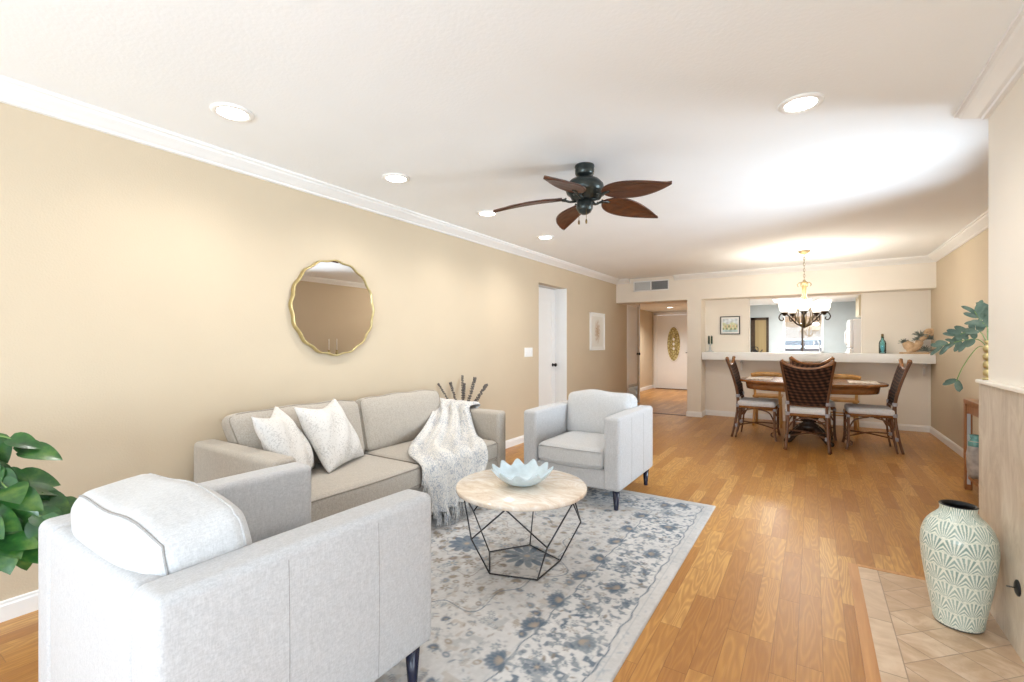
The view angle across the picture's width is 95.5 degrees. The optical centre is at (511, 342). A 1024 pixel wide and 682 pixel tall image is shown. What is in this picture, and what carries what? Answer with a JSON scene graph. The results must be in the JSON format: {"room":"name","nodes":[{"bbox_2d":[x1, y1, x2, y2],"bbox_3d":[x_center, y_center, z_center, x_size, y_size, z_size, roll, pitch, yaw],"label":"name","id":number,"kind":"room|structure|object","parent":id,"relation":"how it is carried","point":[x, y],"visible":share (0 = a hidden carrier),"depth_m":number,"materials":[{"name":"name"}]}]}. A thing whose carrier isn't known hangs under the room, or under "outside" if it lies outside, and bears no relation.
{"room":"living room","nodes":[
{"label":"living room","id":0,"kind":"room"},
{"bbox_2d":[0,102,652,600],"bbox_3d":[-0.317,0.045,5.981,0.810,2.450,16.900,0,0,33],"label":"wall","id":1,"kind":"structure","parent":0,"point":[145,291],"depth_m":2.79,"materials":[{"name":"beige paint"}]},
{"bbox_2d":[0,435,523,622],"bbox_3d":[-2.098,1.224,2.470,0.014,0.092,9.070,0,0,33],"label":"baseboard","id":2,"kind":"structure","parent":1,"relation":"attached to","point":[20,605],"depth_m":2.17,"materials":[{"name":"white paint"}]},
{"bbox_2d":[0,75,629,284],"bbox_3d":[-1.189,-1.139,3.639,0.270,0.082,12.020,0,0,33],"label":"trim","id":3,"kind":"structure","parent":1,"relation":"attached to","point":[13,92],"depth_m":2.87,"materials":[{"name":"white paint"}]},
{"bbox_2d":[288,260,374,355],"bbox_3d":[-1.362,-0.270,3.585,0.038,0.743,0.743,0,0,33],"label":"wall mirror","id":4,"kind":"object","parent":1,"relation":"attached to","point":[331,306],"visible":1,"depth_m":3.56,"materials":[{"name":"gold metal"}]},
{"bbox_2d":[524,348,532,356],"bbox_3d":[0.218,0.120,6.052,0.011,0.120,0.200,0,0,33],"label":"light switch","id":5,"kind":"object","parent":1,"relation":"attached to","point":[528,352],"visible":1,"depth_m":6.04,"materials":[{"name":"white plastic"}]},
{"bbox_2d":[539,287,556,405],"bbox_3d":[0.438,0.225,6.744,0.111,2.070,0.860,0,0,33],"label":"door","id":6,"kind":"structure","parent":1,"relation":"in","point":[547,364],"depth_m":6.88,"materials":[{"name":"white paint"}]},
{"bbox_2d":[539,285,566,402],"bbox_3d":[0.492,0.210,6.709,0.238,2.120,0.920,0,0,33],"label":"trim","id":7,"kind":"structure","parent":1,"relation":"attached to","point":[560,294],"depth_m":7.04,"materials":[{"name":"white paint"}]},
{"bbox_2d":[589,312,604,350],"bbox_3d":[1.464,-0.195,7.962,0.030,0.640,0.620,0,0,33],"label":"framed print","id":8,"kind":"object","parent":1,"relation":"attached to","point":[596,320],"visible":1,"depth_m":7.92,"materials":[{"name":"white paper"}]},
{"bbox_2d":[592,313,603,348],"bbox_3d":[1.464,-0.195,7.962,0.001,0.600,0.580,0,0,33],"label":"picture","id":9,"kind":"object","parent":8,"relation":"attached to","point":[597,319],"depth_m":7.96},
{"bbox_2d":[627,304,639,402],"bbox_3d":[2.502,0.225,9.601,0.032,2.090,0.800,0,0,33],"label":"trim","id":10,"kind":"structure","parent":1,"relation":"attached to","point":[637,305],"depth_m":9.84,"materials":[{"name":"white paint"}]},
{"bbox_2d":[628,305,639,401],"bbox_3d":[2.499,0.240,9.595,0.105,2.020,0.712,0,0,33],"label":"door","id":11,"kind":"structure","parent":1,"relation":"in","point":[632,310],"depth_m":9.60,"materials":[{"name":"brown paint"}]},
{"bbox_2d":[628,385,636,396],"bbox_3d":[2.485,1.034,9.611,0.016,0.273,0.600,0,0,33],"label":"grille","id":12,"kind":"object","parent":11,"relation":"attached to","point":[629,386],"depth_m":9.66,"materials":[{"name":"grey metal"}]},
{"bbox_2d":[640,385,653,391],"bbox_3d":[3.359,1.224,11.553,0.690,0.092,3.350,0,0,33],"label":"baseboard","id":13,"kind":"structure","parent":1,"relation":"attached to","point":[650,386],"depth_m":12.62,"materials":[{"name":"white paint"}]},
{"bbox_2d":[437,375,487,401],"bbox_3d":[-0.478,0.789,4.644,0.708,0.940,0.199,0,0,-40],"label":"sticks","id":14,"kind":"object","parent":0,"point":[463,384],"visible":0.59,"depth_m":4.65,"materials":[{"name":"brown wood"}]},
{"bbox_2d":[0,0,1023,278],"bbox_3d":[0.572,-1.230,2.452,4.717,0.100,12.140,0,0,33],"label":"ceiling","id":15,"kind":"structure","parent":0,"point":[475,102],"depth_m":2.23,"materials":[{"name":"white paint"}]},
{"bbox_2d":[210,102,254,121],"bbox_3d":[-1.428,-1.175,2.377,0.196,0.010,0.196,0,0,33],"label":"recessed light","id":16,"kind":"object","parent":15,"relation":"in","point":[228,111],"visible":1,"depth_m":2.36,"materials":[{"name":"white plastic"}]},
{"bbox_2d":[382,173,409,183],"bbox_3d":[-0.828,-1.175,3.323,0.196,0.010,0.196,0,0,33],"label":"recessed light","id":17,"kind":"object","parent":15,"relation":"in","point":[398,178],"visible":1,"depth_m":3.31,"materials":[{"name":"white plastic"}]},
{"bbox_2d":[476,210,497,216],"bbox_3d":[-0.225,-1.175,4.219,0.196,0.010,0.196,0,0,33],"label":"recessed light","id":18,"kind":"object","parent":15,"relation":"in","point":[486,213],"visible":0.91,"depth_m":4.21,"materials":[{"name":"white plastic"}]},
{"bbox_2d":[537,235,553,239],"bbox_3d":[0.372,-1.175,5.178,0.196,0.010,0.196,0,0,33],"label":"recessed light","id":19,"kind":"object","parent":15,"relation":"in","point":[542,237],"visible":1,"depth_m":5.17,"materials":[{"name":"white plastic"}]},
{"bbox_2d":[493,162,671,229],"bbox_3d":[0.467,-0.982,3.047,1.188,0.396,1.152,0,0,33],"label":"ceiling fan","id":20,"kind":"object","parent":15,"relation":"hanging from","point":[585,188],"visible":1,"depth_m":3.04,"materials":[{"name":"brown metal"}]},
{"bbox_2d":[778,92,824,113],"bbox_3d":[1.419,-1.175,2.286,0.196,0.010,0.196,0,0,33],"label":"recessed light","id":21,"kind":"object","parent":15,"relation":"in","point":[799,103],"visible":1,"depth_m":2.27,"materials":[{"name":"white plastic"}]},
{"bbox_2d":[778,250,831,328],"bbox_3d":[3.734,-0.680,5.943,0.588,1.000,0.567,0,0,33],"label":"chandelier","id":22,"kind":"object","parent":15,"relation":"hanging from","point":[822,306],"visible":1,"depth_m":5.94,"materials":[{"name":"white glass"}]},
{"bbox_2d":[0,388,1023,681],"bbox_3d":[1.592,1.318,4.717,5.550,0.104,17.050,0,0,33],"label":"floor","id":23,"kind":"structure","parent":0,"point":[763,592],"depth_m":2.65,"materials":[{"name":"brown wood"}]},
{"bbox_2d":[0,432,76,574],"bbox_3d":[-1.960,0.796,1.630,0.717,0.950,0.523,0,0,-24],"label":"pothos","id":24,"kind":"object","parent":23,"relation":"on","point":[29,497],"visible":0.95,"depth_m":1.61,"materials":[{"name":"green plant"}]},
{"bbox_2d":[374,487,715,681],"bbox_3d":[-0.283,1.264,2.922,2.390,0.009,3.160,0,0,33],"label":"area rug","id":25,"kind":"object","parent":23,"relation":"on","point":[580,621],"visible":0.38,"depth_m":2.40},
{"bbox_2d":[38,462,430,681],"bbox_3d":[-0.895,0.840,1.614,0.892,0.838,0.902,0,0,33],"label":"armchair","id":26,"kind":"object","parent":25,"relation":"on","point":[150,577],"visible":1,"depth_m":1.29,"materials":[{"name":"grey fabric"}]},
{"bbox_2d":[70,474,251,576],"bbox_3d":[-1.040,0.638,1.390,0.638,0.434,0.329,0,0,33],"label":"cushion","id":27,"kind":"object","parent":26,"relation":"on","point":[143,525],"depth_m":1.24,"materials":[{"name":"white fabric"}]},
{"bbox_2d":[194,390,505,521],"bbox_3d":[-0.955,0.832,3.363,0.883,0.854,2.068,0,0,33],"label":"sofa","id":28,"kind":"object","parent":25,"relation":"on","point":[386,425],"visible":0.48,"depth_m":2.99,"materials":[{"name":"grey fabric"}]},
{"bbox_2d":[251,406,314,469],"bbox_3d":[-1.322,0.596,2.736,0.265,0.407,0.470,0,0,-13],"label":"throw pillow","id":29,"kind":"object","parent":28,"relation":"on","point":[278,433],"visible":0.73,"depth_m":2.60,"materials":[{"name":"white fabric"}]},
{"bbox_2d":[222,400,363,463],"bbox_3d":[-1.406,0.621,3.096,0.254,0.430,0.928,0,0,33],"label":"cushion","id":30,"kind":"object","parent":28,"relation":"on","point":[238,428],"depth_m":2.86,"materials":[{"name":"beige fabric"}]},
{"bbox_2d":[294,399,364,473],"bbox_3d":[-1.191,0.596,3.084,0.266,0.407,0.472,0,0,9],"label":"throw pillow","id":31,"kind":"object","parent":28,"relation":"on","point":[333,438],"visible":1,"depth_m":2.95,"materials":[{"name":"white fabric"}]},
{"bbox_2d":[311,454,420,521],"bbox_3d":[-1.145,0.895,2.953,0.750,0.192,0.891,0,0,33],"label":"seat cushion","id":32,"kind":"object","parent":28,"relation":"on","point":[361,480],"depth_m":2.81,"materials":[{"name":"beige fabric"}]},
{"bbox_2d":[355,390,439,451],"bbox_3d":[-0.911,0.621,3.868,0.258,0.429,0.885,0,0,33],"label":"cushion","id":33,"kind":"object","parent":28,"relation":"on","point":[390,420],"depth_m":3.67,"materials":[{"name":"beige fabric"}]},
{"bbox_2d":[364,439,496,484],"bbox_3d":[-0.658,0.895,3.704,0.750,0.192,0.891,0,0,33],"label":"seat cushion","id":34,"kind":"object","parent":28,"relation":"on","point":[398,450],"depth_m":3.52,"materials":[{"name":"beige fabric"}]},
{"bbox_2d":[408,398,487,526],"bbox_3d":[-0.461,0.879,3.730,0.566,0.742,1.371,0,0,3],"label":"throw blanket","id":35,"kind":"object","parent":28,"relation":"on","point":[448,429],"visible":0.87,"depth_m":3.44,"materials":[{"name":"white fabric"}]},
{"bbox_2d":[456,469,586,580],"bbox_3d":[0.053,1.034,2.669,0.746,0.447,0.746,0,0,33],"label":"coffee table","id":36,"kind":"object","parent":25,"relation":"on","point":[484,489],"visible":0.74,"depth_m":2.51,"materials":[{"name":"beige stone"}]},
{"bbox_2d":[491,458,553,486],"bbox_3d":[0.054,0.755,2.667,0.357,0.100,0.360,0,0,16],"label":"scalloped bowl","id":37,"kind":"object","parent":36,"relation":"on","point":[519,474],"visible":1,"depth_m":2.74,"materials":[{"name":"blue ceramic"}]},
{"bbox_2d":[524,389,652,510],"bbox_3d":[0.671,0.840,4.011,0.853,0.838,0.876,0,0,33],"label":"armchair","id":38,"kind":"object","parent":25,"relation":"on","point":[603,439],"visible":0.95,"depth_m":3.83,"materials":[{"name":"grey fabric"}]},
{"bbox_2d":[538,431,603,469],"bbox_3d":[0.640,0.889,3.962,0.575,0.191,0.752,0,0,33],"label":"seat cushion","id":39,"kind":"object","parent":38,"relation":"on","point":[563,450],"depth_m":3.71,"materials":[{"name":"grey fabric"}]},
{"bbox_2d":[567,389,636,433],"bbox_3d":[0.812,0.638,4.228,0.611,0.434,0.319,0,0,33],"label":"cushion","id":40,"kind":"object","parent":38,"relation":"on","point":[587,410],"depth_m":4.13,"materials":[{"name":"white fabric"}]},
{"bbox_2d":[725,356,780,441],"bbox_3d":[3.299,0.730,6.359,0.618,1.088,0.556,0,0,35],"label":"dining chair","id":41,"kind":"object","parent":23,"relation":"on","point":[762,404],"visible":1,"depth_m":6.28,"materials":[{"name":"brown wood"}]},
{"bbox_2d":[738,397,778,407],"bbox_3d":[3.348,0.801,6.326,0.450,0.087,0.476,0,0,35],"label":"seat cushion","id":42,"kind":"object","parent":41,"relation":"on","point":[745,402],"depth_m":6.18,"materials":[{"name":"white fabric"}]},
{"bbox_2d":[751,372,783,427],"bbox_3d":[3.963,0.854,7.204,0.437,0.836,0.458,0,0,33],"label":"oak chair","id":43,"kind":"object","parent":23,"relation":"on","point":[779,396],"visible":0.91,"depth_m":7.10,"materials":[{"name":"brown wood"}]},
{"bbox_2d":[779,359,836,454],"bbox_3d":[3.555,0.730,5.597,0.556,1.088,0.618,0,0,33],"label":"dining chair","id":44,"kind":"object","parent":23,"relation":"on","point":[807,390],"visible":1,"depth_m":5.42,"materials":[{"name":"brown wicker"}]},
{"bbox_2d":[785,404,830,414],"bbox_3d":[3.588,0.801,5.647,0.476,0.087,0.450,0,0,33],"label":"seat cushion","id":45,"kind":"object","parent":44,"relation":"on","point":[790,409],"depth_m":5.47,"materials":[{"name":"white fabric"}]},
{"bbox_2d":[789,356,836,440],"bbox_3d":[4.153,0.730,6.424,0.556,1.088,0.618,0,0,30],"label":"dining chair","id":46,"kind":"object","parent":23,"relation":"on","point":[793,361],"visible":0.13,"depth_m":6.56,"materials":[{"name":"brown wood"}]},
{"bbox_2d":[829,399,834,406],"bbox_3d":[4.123,0.801,6.372,0.476,0.087,0.450,0,0,30],"label":"seat cushion","id":47,"kind":"object","parent":46,"relation":"on","point":[832,404],"depth_m":6.08,"materials":[{"name":"white fabric"}]},
{"bbox_2d":[739,377,888,446],"bbox_3d":[3.830,0.877,6.003,1.610,0.786,1.070,0,0,33],"label":"dining table","id":48,"kind":"object","parent":23,"relation":"on","point":[839,386],"visible":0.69,"depth_m":5.83,"materials":[{"name":"brown wood"}]},
{"bbox_2d":[746,377,772,379],"bbox_3d":[3.359,0.480,6.307,0.300,0.006,0.420,0,0,33],"label":"placemat","id":49,"kind":"object","parent":48,"relation":"on","point":[754,378],"visible":0.99,"depth_m":6.25,"materials":[{"name":"beige fabric"}]},
{"bbox_2d":[847,380,879,383],"bbox_3d":[4.300,0.480,5.698,0.300,0.006,0.420,0,0,33],"label":"placemat","id":50,"kind":"object","parent":48,"relation":"on","point":[849,381],"visible":1,"depth_m":5.62,"materials":[{"name":"beige fabric"}]},
{"bbox_2d":[825,374,860,434],"bbox_3d":[4.744,0.854,6.699,0.437,0.836,0.458,0,0,33],"label":"oak chair","id":51,"kind":"object","parent":23,"relation":"on","point":[855,400],"visible":0.56,"depth_m":6.53,"materials":[{"name":"brown wood"}]},
{"bbox_2d":[844,319,860,352],"bbox_3d":[6.684,0.405,8.646,0.849,1.690,0.780,0,0,33],"label":"refrigerator","id":52,"kind":"object","parent":23,"relation":"on","point":[853,330],"visible":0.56,"depth_m":8.48,"materials":[{"name":"white metal"}]},
{"bbox_2d":[841,358,912,454],"bbox_3d":[4.371,0.730,5.607,0.618,1.088,0.556,0,0,31],"label":"dining chair","id":53,"kind":"object","parent":23,"relation":"on","point":[862,411],"visible":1,"depth_m":5.50,"materials":[{"name":"brown wood"}]},
{"bbox_2d":[844,403,894,415],"bbox_3d":[4.320,0.801,5.637,0.450,0.087,0.476,0,0,31],"label":"seat cushion","id":54,"kind":"object","parent":53,"relation":"on","point":[850,409],"depth_m":5.49,"materials":[{"name":"white fabric"}]},
{"bbox_2d":[848,563,925,681],"bbox_3d":[1.386,1.267,1.343,0.532,0.006,2.860,0,0,33],"label":"trim","id":55,"kind":"structure","parent":23,"relation":"on","point":[872,674],"depth_m":2.10,"materials":[{"name":"brown wood"}]},
{"bbox_2d":[919,499,1000,633],"bbox_3d":[2.017,0.997,2.102,0.264,0.537,0.264,0,0,40],"label":"floor vase","id":56,"kind":"object","parent":23,"relation":"on","point":[961,555],"visible":1,"depth_m":2.02,"materials":[{"name":"ceramic"}]},
{"bbox_2d":[963,399,978,489],"bbox_3d":[3.691,0.877,3.423,0.270,0.785,1.363,0,0,33],"label":"console table","id":57,"kind":"object","parent":23,"relation":"on","point":[970,406],"visible":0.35,"depth_m":4.01,"materials":[{"name":"orange wood"}]},
{"bbox_2d":[966,434,978,479],"bbox_3d":[3.933,0.962,3.935,0.132,0.364,0.132,0,0,33],"label":"vase","id":58,"kind":"object","parent":57,"relation":"on","point":[972,452],"visible":0.59,"depth_m":3.91,"materials":[{"name":"teal ceramic"}]},
{"bbox_2d":[968,476,978,487],"bbox_3d":[3.692,1.157,3.424,0.230,0.025,1.320,0,0,33],"label":"shelf","id":59,"kind":"object","parent":57,"relation":"attached to","point":[975,481],"depth_m":3.88,"materials":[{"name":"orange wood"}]},
{"bbox_2d":[653,311,686,384],"bbox_3d":[4.885,0.195,12.633,2.320,2.150,0.120,0,0,33],"label":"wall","id":60,"kind":"structure","parent":0,"point":[663,311],"depth_m":13.14,"materials":[{"name":"beige paint"}]},
{"bbox_2d":[654,312,686,387],"bbox_3d":[4.456,0.212,12.803,1.065,2.115,0.060,0,0,33],"label":"trim","id":61,"kind":"structure","parent":60,"relation":"attached to","point":[666,313],"depth_m":13.03,"materials":[{"name":"white paint"}]},
{"bbox_2d":[657,315,686,388],"bbox_3d":[4.451,0.243,12.790,0.920,2.030,0.110,0,0,33],"label":"door","id":62,"kind":"structure","parent":60,"relation":"in","point":[671,329],"depth_m":12.81,"materials":[{"name":"white paint"}]},
{"bbox_2d":[687,299,704,411],"bbox_3d":[4.433,0.195,10.010,0.230,2.150,4.775,0,0,33],"label":"wall partition","id":63,"kind":"structure","parent":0,"point":[695,307],"depth_m":8.01,"materials":[{"name":"beige paint"}]},
{"bbox_2d":[640,294,860,311],"bbox_3d":[4.998,-0.930,9.981,5.550,0.100,4.410,0,0,33],"label":"ceiling","id":64,"kind":"structure","parent":0,"point":[680,306],"depth_m":10.36,"materials":[{"name":"white paint"}]},
{"bbox_2d":[771,297,800,301],"bbox_3d":[5.459,-0.858,9.212,0.520,0.045,0.660,0,0,33],"label":"kitchen ceiling light","id":65,"kind":"object","parent":64,"relation":"attached to","point":[793,299],"visible":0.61,"depth_m":9.01,"materials":[{"name":"white paint"}]},
{"bbox_2d":[616,262,935,304],"bbox_3d":[3.989,-0.965,7.734,4.517,0.430,0.480,0,0,33],"label":"wall","id":66,"kind":"structure","parent":0,"point":[918,276],"depth_m":7.24,"materials":[{"name":"beige paint"}]},
{"bbox_2d":[633,279,668,291],"bbox_3d":[2.509,-1.035,8.398,0.640,0.190,0.012,0,0,33],"label":"air vent","id":67,"kind":"object","parent":66,"relation":"in","point":[651,285],"visible":1,"depth_m":8.39,"materials":[{"name":"white metal"}]},
{"bbox_2d":[673,4,1023,280],"bbox_3d":[1.043,-1.139,2.195,3.447,0.082,12.020,0,0,33],"label":"trim","id":68,"kind":"structure","parent":66,"relation":"attached to","point":[1004,68],"depth_m":2.23,"materials":[{"name":"white paint"}]},
{"bbox_2d":[750,301,860,352],"bbox_3d":[6.578,0.195,10.346,3.007,2.150,0.120,0,0,33],"label":"wall","id":69,"kind":"structure","parent":0,"point":[835,328],"depth_m":10.09,"materials":[{"name":"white paint"}]},
{"bbox_2d":[751,317,768,351],"bbox_3d":[5.750,0.340,10.793,0.370,1.860,0.030,0,0,33],"label":"door","id":70,"kind":"structure","parent":69,"relation":"in","point":[759,326],"depth_m":10.78,"materials":[{"name":"beige wood"}]},
{"bbox_2d":[783,311,823,352],"bbox_3d":[6.482,-0.245,10.361,0.770,0.930,0.080,0,0,33],"label":"window","id":71,"kind":"structure","parent":69,"relation":"in","point":[786,318],"depth_m":10.34,"materials":[{"name":"white paint"}]},
{"bbox_2d":[785,313,808,321],"bbox_3d":[6.478,-0.572,10.354,0.690,0.190,0.014,0,0,33],"label":"bamboo blind","id":72,"kind":"object","parent":71,"relation":"attached to","point":[800,314],"depth_m":10.41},
{"bbox_2d":[705,290,930,425],"bbox_3d":[4.715,0.260,7.466,3.007,2.020,0.120,0,0,33],"label":"wall","id":73,"kind":"structure","parent":0,"point":[895,315],"depth_m":6.97,"materials":[{"name":"beige paint"}]},
{"bbox_2d":[720,316,739,333],"bbox_3d":[3.753,-0.304,8.003,0.310,0.310,0.025,0,0,33],"label":"landscape painting","id":74,"kind":"object","parent":73,"relation":"attached to","point":[728,324],"visible":1,"depth_m":8.00,"materials":[{"name":"multicoloured paper"}]},
{"bbox_2d":[702,352,935,375],"bbox_3d":[4.617,0.310,7.310,2.995,0.311,0.450,0,0,33],"label":"bar ledge","id":75,"kind":"object","parent":73,"relation":"on","point":[924,359],"visible":0.91,"depth_m":6.99,"materials":[{"name":"white paint"}]},
{"bbox_2d":[707,335,713,351],"bbox_3d":[3.431,0.011,8.047,0.120,0.285,0.120,0,0,33],"label":"candle holder","id":76,"kind":"object","parent":75,"relation":"on","point":[710,350],"visible":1,"depth_m":8.03,"materials":[{"name":"grey metal"}]},
{"bbox_2d":[879,334,885,353],"bbox_3d":[5.385,0.009,6.759,0.086,0.287,0.086,0,0,33],"label":"glass bottle","id":77,"kind":"object","parent":75,"relation":"on","point":[882,348],"visible":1,"depth_m":6.75,"materials":[{"name":"teal glass"}]},
{"bbox_2d":[898,328,933,353],"bbox_3d":[5.712,-0.025,6.549,0.427,0.358,0.200,0,0,33],"label":"driftwood sculpture","id":78,"kind":"object","parent":75,"relation":"on","point":[911,348],"visible":0.99,"depth_m":6.52,"materials":[{"name":"brown wood"}]},
{"bbox_2d":[912,330,929,337],"bbox_3d":[5.737,-0.130,6.532,0.191,0.108,0.200,0,0,33],"label":"air plant","id":79,"kind":"object","parent":78,"relation":"on","point":[926,333],"depth_m":6.50,"materials":[{"name":"plant"}]},
{"bbox_2d":[917,345,931,351],"bbox_3d":[5.778,0.075,6.498,0.169,0.098,0.164,0,0,0],"label":"air plant","id":80,"kind":"object","parent":78,"relation":"on","point":[924,348],"depth_m":6.50,"materials":[{"name":"green plant"}]},
{"bbox_2d":[686,410,962,457],"bbox_3d":[3.220,1.224,5.379,3.251,0.092,6.070,0,0,33],"label":"baseboard","id":81,"kind":"structure","parent":73,"relation":"attached to","point":[880,425],"depth_m":6.96,"materials":[{"name":"white paint"}]},
{"bbox_2d":[931,229,987,447],"bbox_3d":[3.839,0.045,3.233,0.120,2.450,16.800,0,0,33],"label":"wall","id":82,"kind":"structure","parent":0,"point":[962,274],"depth_m":5.39,"materials":[{"name":"beige paint"}]},
{"bbox_2d":[979,383,1023,662],"bbox_3d":[2.002,0.735,1.155,0.707,1.070,2.355,0,0,33],"label":"fireplace surround","id":83,"kind":"structure","parent":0,"point":[1001,411],"depth_m":2.01,"materials":[{"name":"grey stone"}]},
{"bbox_2d":[975,379,1023,393],"bbox_3d":[1.996,0.192,1.158,0.719,0.017,2.377,0,0,33],"label":"trim","id":84,"kind":"structure","parent":83,"relation":"on","point":[985,382],"depth_m":2.04,"materials":[{"name":"beige paint"}]},
{"bbox_2d":[930,300,987,391],"bbox_3d":[2.411,0.020,2.356,0.410,0.482,0.214,0,0,33],"label":"eucalyptus stems","id":85,"kind":"object","parent":84,"relation":"on","point":[980,311],"visible":0.7,"depth_m":2.40,"materials":[{"name":"green plant"}]},
{"bbox_2d":[981,340,987,379],"bbox_3d":[2.356,0.085,2.296,0.054,0.195,0.054,0,0,33],"label":"vase","id":86,"kind":"object","parent":84,"relation":"on","point":[985,348],"depth_m":2.29,"materials":[{"name":"gold metal"}]},
{"bbox_2d":[1006,579,1020,596],"bbox_3d":[2.040,0.995,1.896,0.035,0.064,0.064,0,0,33],"label":"gas valve","id":87,"kind":"object","parent":83,"relation":"attached to","point":[1016,585],"visible":1,"depth_m":1.88,"materials":[{"name":"black metal"}]},
{"bbox_2d":[988,73,1023,387],"bbox_3d":[1.998,-0.498,1.131,0.687,1.363,2.270,0,0,33],"label":"wall","id":88,"kind":"structure","parent":0,"point":[1006,123],"depth_m":2.06,"materials":[{"name":"beige paint"}]},
{"bbox_3d":[6.904,0.195,8.093,0.012,2.150,3.310,0,0,33],"label":"wall","id":89,"kind":"structure","parent":0,"visible":0},
{"bbox_2d":[856,295,860,317],"bbox_3d":[6.791,-0.682,8.577,0.694,0.385,0.780,0,0,33],"label":"upper cabinet","id":90,"kind":"object","parent":89,"relation":"attached to","point":[858,299],"visible":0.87,"depth_m":8.49,"materials":[{"name":"beige wood"}]},
{"label":"outside","id":91,"kind":"structure","parent":0,"visible":0},
{"bbox_3d":[14.503,1.330,22.418,16.000,0.120,26.600,0,0,33],"label":"street","id":92,"kind":"object","parent":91,"visible":0},
{"bbox_2d":[785,316,821,338],"bbox_3d":[12.221,0.120,18.891,12.000,2.300,3.000,0,0,33],"label":"garage","id":93,"kind":"structure","parent":92,"relation":"on","point":[792,331],"depth_m":17.76,"materials":[{"name":"beige paint"}]},
{"bbox_2d":[785,338,821,351],"bbox_3d":[8.530,0.560,14.014,4.300,1.420,1.700,0,0,33],"label":"parked car","id":94,"kind":"object","parent":92,"relation":"on","point":[790,344],"visible":0.02,"depth_m":13.29,"materials":[{"name":"white metal"}]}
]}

